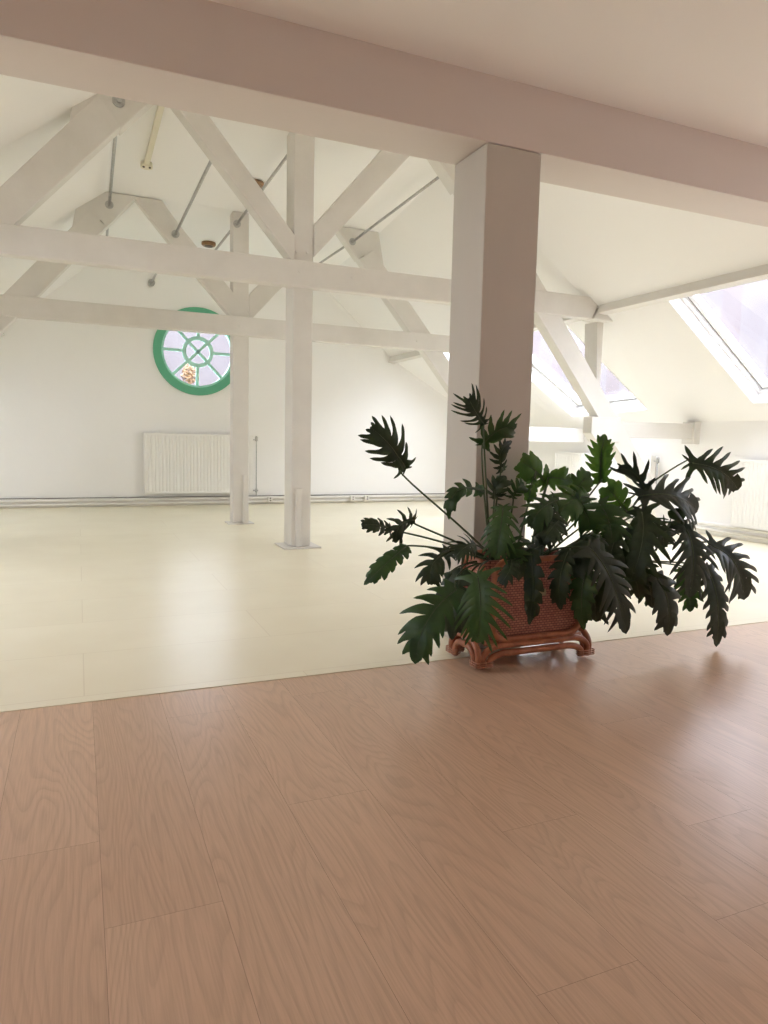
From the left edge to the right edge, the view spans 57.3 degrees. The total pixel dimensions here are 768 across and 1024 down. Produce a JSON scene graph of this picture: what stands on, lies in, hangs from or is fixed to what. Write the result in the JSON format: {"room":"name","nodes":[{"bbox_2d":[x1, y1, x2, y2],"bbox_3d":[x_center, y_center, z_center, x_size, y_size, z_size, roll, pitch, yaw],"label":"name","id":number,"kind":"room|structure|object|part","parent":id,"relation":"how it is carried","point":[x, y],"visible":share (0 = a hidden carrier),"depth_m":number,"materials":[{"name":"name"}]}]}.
{"room":"attic loft","nodes":[
{"label":"attic loft","id":0,"kind":"room"},
{"bbox_2d":[0,74,110,297],"bbox_3d":[-3.390,-2.855,6.189,1.890,1.551,7.970,-1,6,-23],"label":"ceiling","id":1,"kind":"structure","parent":0,"point":[32,113],"depth_m":5.95,"materials":[{"name":"paint"}]},
{"bbox_2d":[163,331,229,385],"bbox_3d":[-7.086,-0.790,20.127,15.000,11.300,0.500,-1,6,-23],"label":"window pane","id":2,"kind":"structure","parent":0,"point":[173,339],"depth_m":20.22,"materials":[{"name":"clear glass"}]},
{"bbox_2d":[0,266,447,498],"bbox_3d":[-2.668,-1.943,11.107,10.380,3.650,0.280,-1,6,-23],"label":"wall","id":3,"kind":"structure","parent":0,"point":[78,401],"depth_m":10.61,"materials":[{"name":"white paint"}]},
{"bbox_2d":[148,273,156,285],"bbox_3d":[-2.977,-3.292,9.344,0.100,0.124,2.409,-1,6,-23],"label":"rod","id":4,"kind":"object","parent":3,"relation":"attached to","point":[151,282],"visible":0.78,"depth_m":10.40,"materials":[{"name":"metal"}]},
{"bbox_3d":[-3.448,-3.403,10.428,0.100,0.100,0.034,-1,6,-23],"label":"wall plate","id":5,"kind":"part","parent":4,"relation":"part of","materials":[{"name":"metal"}]},
{"bbox_2d":[153,307,229,394],"bbox_3d":[-2.866,-2.467,10.832,1.330,1.330,0.115,-1,6,-23],"label":"window","id":6,"kind":"structure","parent":3,"relation":"in","point":[158,343],"depth_m":10.77,"materials":[{"name":"green paint"}]},
{"bbox_2d":[143,433,257,495],"bbox_3d":[-2.816,-0.721,10.931,1.744,0.979,0.088,-1,6,-23],"label":"radiator","id":7,"kind":"object","parent":3,"relation":"attached to","point":[173,462],"visible":0.94,"depth_m":10.80,"materials":[{"name":"metal"}]},
{"bbox_3d":[-3.611,-0.736,10.584,0.010,0.896,0.088,-1,6,-23],"label":"panel","id":8,"kind":"part","parent":7,"relation":"part of","materials":[{"name":"metal"}]},
{"bbox_2d":[144,433,252,435],"bbox_3d":[-2.850,-1.198,10.863,1.640,0.016,0.085,-1,6,-23],"label":"grille","id":9,"kind":"object","parent":7,"relation":"attached to","point":[145,434],"depth_m":10.70,"materials":[{"name":"metal"}]},
{"bbox_3d":[-2.108,-0.770,11.234,0.010,0.896,0.088,-1,6,-23],"label":"panel","id":10,"kind":"part","parent":7,"relation":"part of","materials":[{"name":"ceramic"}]},
{"bbox_2d":[214,230,229,249],"bbox_3d":[-2.358,-3.523,9.620,0.100,0.114,2.350,-1,6,-24],"label":"rod","id":11,"kind":"object","parent":3,"relation":"attached to","point":[228,233],"visible":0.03,"depth_m":9.00,"materials":[{"name":"metal"}]},
{"bbox_2d":[0,494,444,507],"bbox_3d":[-2.650,-0.178,11.147,10.370,0.127,0.024,-1,6,-23],"label":"baseboard","id":12,"kind":"structure","parent":3,"relation":"attached to","point":[397,494],"depth_m":10.92,"materials":[{"name":"paint"}]},
{"bbox_2d":[0,498,444,506],"bbox_3d":[-2.714,-0.150,11.071,10.150,0.032,0.034,-1,6,-23],"label":"pipe","id":13,"kind":"object","parent":3,"relation":"attached to","point":[274,501],"visible":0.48,"depth_m":10.87,"materials":[{"name":"metal"}]},
{"bbox_2d":[0,495,444,502],"bbox_3d":[-2.713,-0.210,11.065,10.150,0.032,0.034,-1,6,-23],"label":"pipe","id":14,"kind":"object","parent":3,"relation":"attached to","point":[221,498],"visible":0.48,"depth_m":10.85,"materials":[{"name":"metal"}]},
{"bbox_2d":[3,493,444,498],"bbox_3d":[-2.649,-0.249,11.142,10.370,0.009,0.021,-1,6,-23],"label":"trim","id":15,"kind":"structure","parent":3,"relation":"attached to","point":[424,493],"depth_m":10.96,"materials":[{"name":"white wood"}]},
{"bbox_2d":[267,497,272,501],"bbox_3d":[-1.845,-0.207,11.389,0.080,0.085,0.048,-1,6,-23],"label":"wall socket","id":16,"kind":"object","parent":3,"relation":"attached to","point":[269,499],"visible":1,"depth_m":11.37,"materials":[{"name":"paint"}]},
{"bbox_2d":[319,246,343,262],"bbox_3d":[-1.034,-3.527,10.174,0.101,0.124,2.394,-2,7,-25],"label":"rod","id":17,"kind":"object","parent":3,"relation":"attached to","point":[341,248],"visible":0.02,"depth_m":9.53,"materials":[{"name":"metal"}]},
{"bbox_2d":[388,350,421,363],"bbox_3d":[0.715,-2.545,11.090,0.146,0.217,2.322,-2,7,-30],"label":"purlin","id":18,"kind":"object","parent":3,"relation":"attached to","point":[415,354],"visible":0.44,"depth_m":11.64,"materials":[{"name":"white wood"}]},
{"bbox_2d":[103,105,436,264],"bbox_3d":[-0.996,-3.492,7.158,3.300,0.380,7.970,-1,6,-23],"label":"ceiling","id":19,"kind":"structure","parent":0,"point":[179,164],"depth_m":7.63,"materials":[{"name":"paint"}]},
{"bbox_2d":[140,106,163,169],"bbox_3d":[-1.986,-3.499,6.172,0.118,0.200,2.360,-1,6,-23],"label":"fluorescent light","id":20,"kind":"object","parent":19,"relation":"attached to","point":[145,164],"visible":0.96,"depth_m":6.65,"materials":[{"name":"beige plastic"}]},
{"bbox_2d":[201,241,215,247],"bbox_3d":[-2.374,-3.619,9.520,0.190,0.055,0.190,-1,6,-23],"label":"ceiling rose","id":21,"kind":"object","parent":19,"relation":"attached to","point":[209,244],"visible":1,"depth_m":9.47,"materials":[{"name":"brown wood"}]},
{"bbox_2d":[255,179,263,187],"bbox_3d":[-1.407,-3.571,7.677,0.190,0.055,0.190,-1,6,-23],"label":"ceiling rose","id":22,"kind":"object","parent":19,"relation":"attached to","point":[260,183],"visible":0.17,"depth_m":7.62,"materials":[{"name":"brown wood"}]},
{"bbox_2d":[0,622,767,1023],"bbox_3d":[1.805,1.050,0.921,10.379,0.001,6.029,-1,6,-23],"label":"floor","id":23,"kind":"structure","parent":0,"point":[305,960],"depth_m":1.91,"materials":[{"name":"brown wood"}]},
{"bbox_2d":[446,547,594,668],"bbox_3d":[0.708,0.466,3.601,0.710,0.531,0.324,-1,6,-23],"label":"planter","id":24,"kind":"object","parent":23,"relation":"on","point":[552,624],"visible":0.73,"depth_m":3.48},
{"bbox_2d":[465,549,576,640],"bbox_3d":[0.706,0.418,3.594,0.570,0.405,0.230,-1,6,-23],"label":"woven basket","id":25,"kind":"object","parent":24,"relation":"on","point":[550,619],"depth_m":3.49,"materials":[{"name":"wicker"}]},
{"bbox_3d":[0.747,0.632,3.510,0.570,0.023,0.024,-1,6,-23],"label":"rail","id":26,"kind":"part","parent":24,"relation":"part of","materials":[{"name":"wood"}]},
{"bbox_2d":[358,384,758,664],"bbox_3d":[1.032,0.071,3.482,2.428,1.360,0.564,-1,6,-23],"label":"philodendron","id":27,"kind":"object","parent":24,"relation":"in","point":[604,572],"visible":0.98,"depth_m":3.46,"materials":[{"name":"green plant"}]},
{"bbox_2d":[0,501,767,1023],"bbox_3d":[0.174,0.683,4.676,10.380,0.123,14.250,-1,6,-23],"label":"floor","id":28,"kind":"structure","parent":0,"point":[97,603],"depth_m":4.73,"materials":[{"name":"beige wood"}]},
{"bbox_2d":[0,192,583,524],"bbox_3d":[-1.654,-1.725,8.699,10.240,3.754,0.322,-1,6,-23],"label":"roof truss","id":29,"kind":"object","parent":28,"relation":"on","point":[22,300],"visible":0.8,"depth_m":8.49,"materials":[{"name":"wood"}]},
{"bbox_3d":[-3.047,-3.412,7.798,0.090,0.090,0.050,-1,6,-23],"label":"bolt plate","id":30,"kind":"part","parent":29,"relation":"part of","materials":[{"name":"metal"}]},
{"bbox_2d":[108,136,116,204],"bbox_3d":[-2.677,-3.441,6.942,0.032,0.280,1.864,-1,6,-23],"label":"rod","id":31,"kind":"object","parent":29,"relation":"attached to","point":[115,138],"visible":0.66,"depth_m":7.04,"materials":[{"name":"metal"}]},
{"bbox_3d":[-2.400,-3.208,8.103,0.090,0.090,0.050,-1,6,-23],"label":"bolt plate","id":32,"kind":"part","parent":29,"relation":"part of","materials":[{"name":"metal"}]},
{"bbox_2d":[175,160,211,233],"bbox_3d":[-1.976,-3.232,7.260,0.032,0.270,1.887,-2,7,-27],"label":"rod","id":33,"kind":"object","parent":29,"relation":"attached to","point":[209,162],"visible":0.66,"depth_m":7.15,"materials":[{"name":"metal"}]},
{"bbox_3d":[-1.744,-3.432,8.363,0.090,0.090,0.050,-1,6,-23],"label":"bolt plate","id":34,"kind":"part","parent":29,"relation":"part of","materials":[{"name":"metal"}]},
{"bbox_3d":[-1.783,-1.733,8.665,0.197,3.737,0.180,-1,6,-23],"label":"post","id":35,"kind":"part","parent":29,"relation":"part of","materials":[{"name":"white wood"}]},
{"bbox_3d":[-1.825,0.134,8.864,0.320,0.015,0.270,-1,6,-23],"label":"plate","id":36,"kind":"part","parent":29,"relation":"part of","materials":[{"name":"white wood"}]},
{"bbox_2d":[237,154,286,223],"bbox_3d":[-1.323,-3.465,7.588,0.032,0.273,1.761,-2,7,-29],"label":"rod","id":37,"kind":"object","parent":29,"relation":"attached to","point":[282,162],"visible":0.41,"depth_m":7.31,"materials":[{"name":"metal"}]},
{"bbox_3d":[-0.396,-3.443,8.948,0.090,0.090,0.050,-1,6,-23],"label":"bolt plate","id":38,"kind":"part","parent":29,"relation":"part of","materials":[{"name":"metal"}]},
{"bbox_2d":[353,176,438,241],"bbox_3d":[0.112,-3.490,8.150,0.032,0.310,1.888,-3,7,-32],"label":"rod","id":39,"kind":"object","parent":29,"relation":"attached to","point":[437,177],"visible":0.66,"depth_m":8.05,"materials":[{"name":"metal"}]},
{"bbox_2d":[534,318,581,330],"bbox_3d":[1.893,-2.395,9.065,0.146,0.194,1.697,-2,7,-30],"label":"purlin","id":40,"kind":"object","parent":29,"relation":"attached to","point":[566,320],"visible":0.14,"depth_m":8.45,"materials":[{"name":"white wood"}]},
{"bbox_2d":[0,94,700,549],"bbox_3d":[-0.833,-1.639,6.880,10.380,3.995,0.410,-1,6,-23],"label":"roof truss","id":41,"kind":"object","parent":28,"relation":"on","point":[94,122],"visible":0.74,"depth_m":6.67,"materials":[{"name":"wood"}]},
{"bbox_3d":[-2.216,-3.445,5.875,0.104,0.104,0.050,-1,6,-23],"label":"bolt plate","id":42,"kind":"part","parent":41,"relation":"part of","materials":[{"name":"metal"}]},
{"bbox_3d":[-0.873,0.338,7.103,0.380,0.015,0.380,-1,6,-23],"label":"plate","id":43,"kind":"part","parent":41,"relation":"part of","materials":[{"name":"white wood"}]},
{"bbox_3d":[-0.836,-1.650,6.899,0.200,3.978,0.270,-1,6,-23],"label":"post","id":44,"kind":"part","parent":41,"relation":"part of","materials":[{"name":"white wood"}]},
{"bbox_3d":[2.469,-1.825,8.333,0.100,0.807,0.220,-1,6,-23],"label":"short post","id":45,"kind":"part","parent":41,"relation":"part of","materials":[{"name":"white wood"}]},
{"bbox_2d":[598,264,767,314],"bbox_3d":[3.099,-2.156,6.618,0.147,0.132,3.060,-1,6,-23],"label":"purlin","id":46,"kind":"object","parent":41,"relation":"attached to","point":[759,273],"visible":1,"depth_m":6.81,"materials":[{"name":"white wood"}]},
{"bbox_2d":[442,143,540,648],"bbox_3d":[0.559,-0.560,3.781,0.320,2.550,0.330,-1,6,-23],"label":"column","id":47,"kind":"structure","parent":28,"relation":"on","point":[497,187],"depth_m":3.60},
{"bbox_2d":[0,0,767,226],"bbox_3d":[0.557,-1.987,3.621,7.220,0.313,0.335,-1,6,-23],"label":"header beam","id":48,"kind":"structure","parent":47,"relation":"on","point":[204,57],"depth_m":3.20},
{"bbox_2d":[209,0,767,147],"bbox_3d":[1.788,-1.887,0.805,6.600,0.135,6.440,-1,6,-23],"label":"ceiling","id":49,"kind":"structure","parent":0,"point":[697,64],"depth_m":3.11,"materials":[{"name":"paint"}]},
{"bbox_2d":[329,179,767,356],"bbox_3d":[1.373,-2.964,8.248,1.890,1.551,7.970,-1,6,-23],"label":"ceiling","id":50,"kind":"structure","parent":0,"point":[602,248],"depth_m":7.19,"materials":[{"name":"paint"}]},
{"bbox_2d":[398,301,767,428],"bbox_3d":[3.972,-1.483,6.093,2.192,1.665,14.270,-1,6,-23],"label":"ceiling","id":51,"kind":"structure","parent":0,"point":[651,350],"depth_m":8.37,"materials":[{"name":"paint"}]},
{"bbox_2d":[531,324,647,416],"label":"window","id":52,"kind":"structure","parent":51,"relation":"attached to","point":[543,377],"depth_m":10.38,"materials":[{"name":"clear glass"}]},
{"bbox_3d":[2.573,-2.048,9.663,1.538,1.053,1.410,-1,6,-23],"label":"sash","id":53,"kind":"part","parent":52,"relation":"part of","materials":[{"name":"white paint"}]},
{"bbox_3d":[2.600,-2.078,9.672,1.724,1.236,1.590,-1,6,-23],"label":"frame","id":54,"kind":"part","parent":52,"relation":"part of","materials":[{"name":"white paint"}]},
{"bbox_2d":[667,294,767,403],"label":"window frame","id":55,"kind":"structure","parent":51,"relation":"attached to","point":[694,310],"depth_m":7.55,"materials":[{"name":"white paint"}]},
{"bbox_3d":[3.923,-1.783,6.882,1.308,0.983,1.410,-1,6,-23],"label":"sash","id":56,"kind":"part","parent":55,"relation":"part of","materials":[{"name":"white paint"}]},
{"bbox_2d":[528,421,767,524],"bbox_3d":[4.949,-0.182,6.666,0.001,1.400,14.270,-1,6,-23],"label":"wall","id":57,"kind":"structure","parent":0,"point":[745,440],"depth_m":8.82,"materials":[{"name":"white paint"}]},
{"bbox_2d":[553,452,659,504],"bbox_3d":[3.228,-0.453,10.411,0.088,0.819,2.184,-1,6,-23],"label":"radiator","id":58,"kind":"object","parent":57,"relation":"attached to","point":[573,461],"visible":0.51,"depth_m":10.52,"materials":[{"name":"metal"}]},
{"bbox_2d":[556,452,650,456],"bbox_3d":[3.218,-0.858,10.413,0.085,0.016,2.080,-1,6,-23],"label":"grille","id":59,"kind":"object","parent":58,"relation":"attached to","point":[574,454],"depth_m":10.91,"materials":[{"name":"metal"}]},
{"bbox_3d":[3.622,-0.419,9.500,0.088,0.666,0.010,-1,6,-23],"label":"panel","id":60,"kind":"part","parent":58,"relation":"part of","materials":[{"name":"metal"}]},
{"bbox_2d":[545,499,767,543],"bbox_3d":[3.737,0.123,9.451,0.024,0.157,8.190,-1,6,-23],"label":"baseboard","id":61,"kind":"structure","parent":57,"relation":"attached to","point":[628,520],"depth_m":8.45,"materials":[{"name":"white paint"}]},
{"bbox_2d":[547,500,767,534],"bbox_3d":[3.594,0.045,9.660,0.036,0.034,7.560,-1,6,-23],"label":"pipe","id":62,"kind":"object","parent":57,"relation":"attached to","point":[699,523],"visible":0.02,"depth_m":8.36,"materials":[{"name":"metal"}]},
{"bbox_2d":[616,516,767,539],"bbox_3d":[3.593,0.109,9.667,0.036,0.034,7.560,-1,6,-23],"label":"pipe","id":63,"kind":"object","parent":57,"relation":"attached to","point":[698,528],"visible":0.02,"depth_m":8.37,"materials":[{"name":"metal"}]},
{"bbox_2d":[730,460,767,530],"bbox_3d":[4.522,-0.130,7.434,0.088,0.779,1.908,-1,6,-23],"label":"radiator","id":64,"kind":"object","parent":57,"relation":"attached to","point":[749,504],"visible":0.93,"depth_m":8.05,"materials":[{"name":"metal"}]},
{"bbox_3d":[4.145,-0.230,8.300,0.088,0.761,0.010,-1,6,-23],"label":"panel","id":65,"kind":"part","parent":64,"relation":"part of","materials":[{"name":"metal"}]},
{"bbox_2d":[735,460,767,461],"bbox_3d":[4.531,-0.510,7.395,0.085,0.016,1.900,-1,6,-23],"label":"grille","id":66,"kind":"object","parent":64,"relation":"attached to","point":[735,460],"depth_m":8.04,"materials":[{"name":"metal"}]},
{"bbox_2d":[533,279,767,395],"bbox_3d":[8.099,-1.691,20.873,0.500,13.600,40.000,-1,6,-23],"label":"skylight window","id":67,"kind":"structure","parent":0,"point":[742,309],"depth_m":17.93,"materials":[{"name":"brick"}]},
{"label":"outside","id":68,"kind":"structure","parent":0,"visible":0},
{"bbox_3d":[-0.529,5.809,14.135,70.000,0.300,75.000,-1,6,-23],"label":"ground","id":69,"kind":"structure","parent":68,"visible":0},
{"bbox_2d":[181,364,195,384],"bbox_3d":[-4.579,0.893,16.740,0.424,8.764,0.407,-1,6,-23],"label":"street tree","id":70,"kind":"object","parent":69,"relation":"on","point":[191,373],"visible":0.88,"depth_m":16.25,"materials":[{"name":"orange plant"}]}
]}

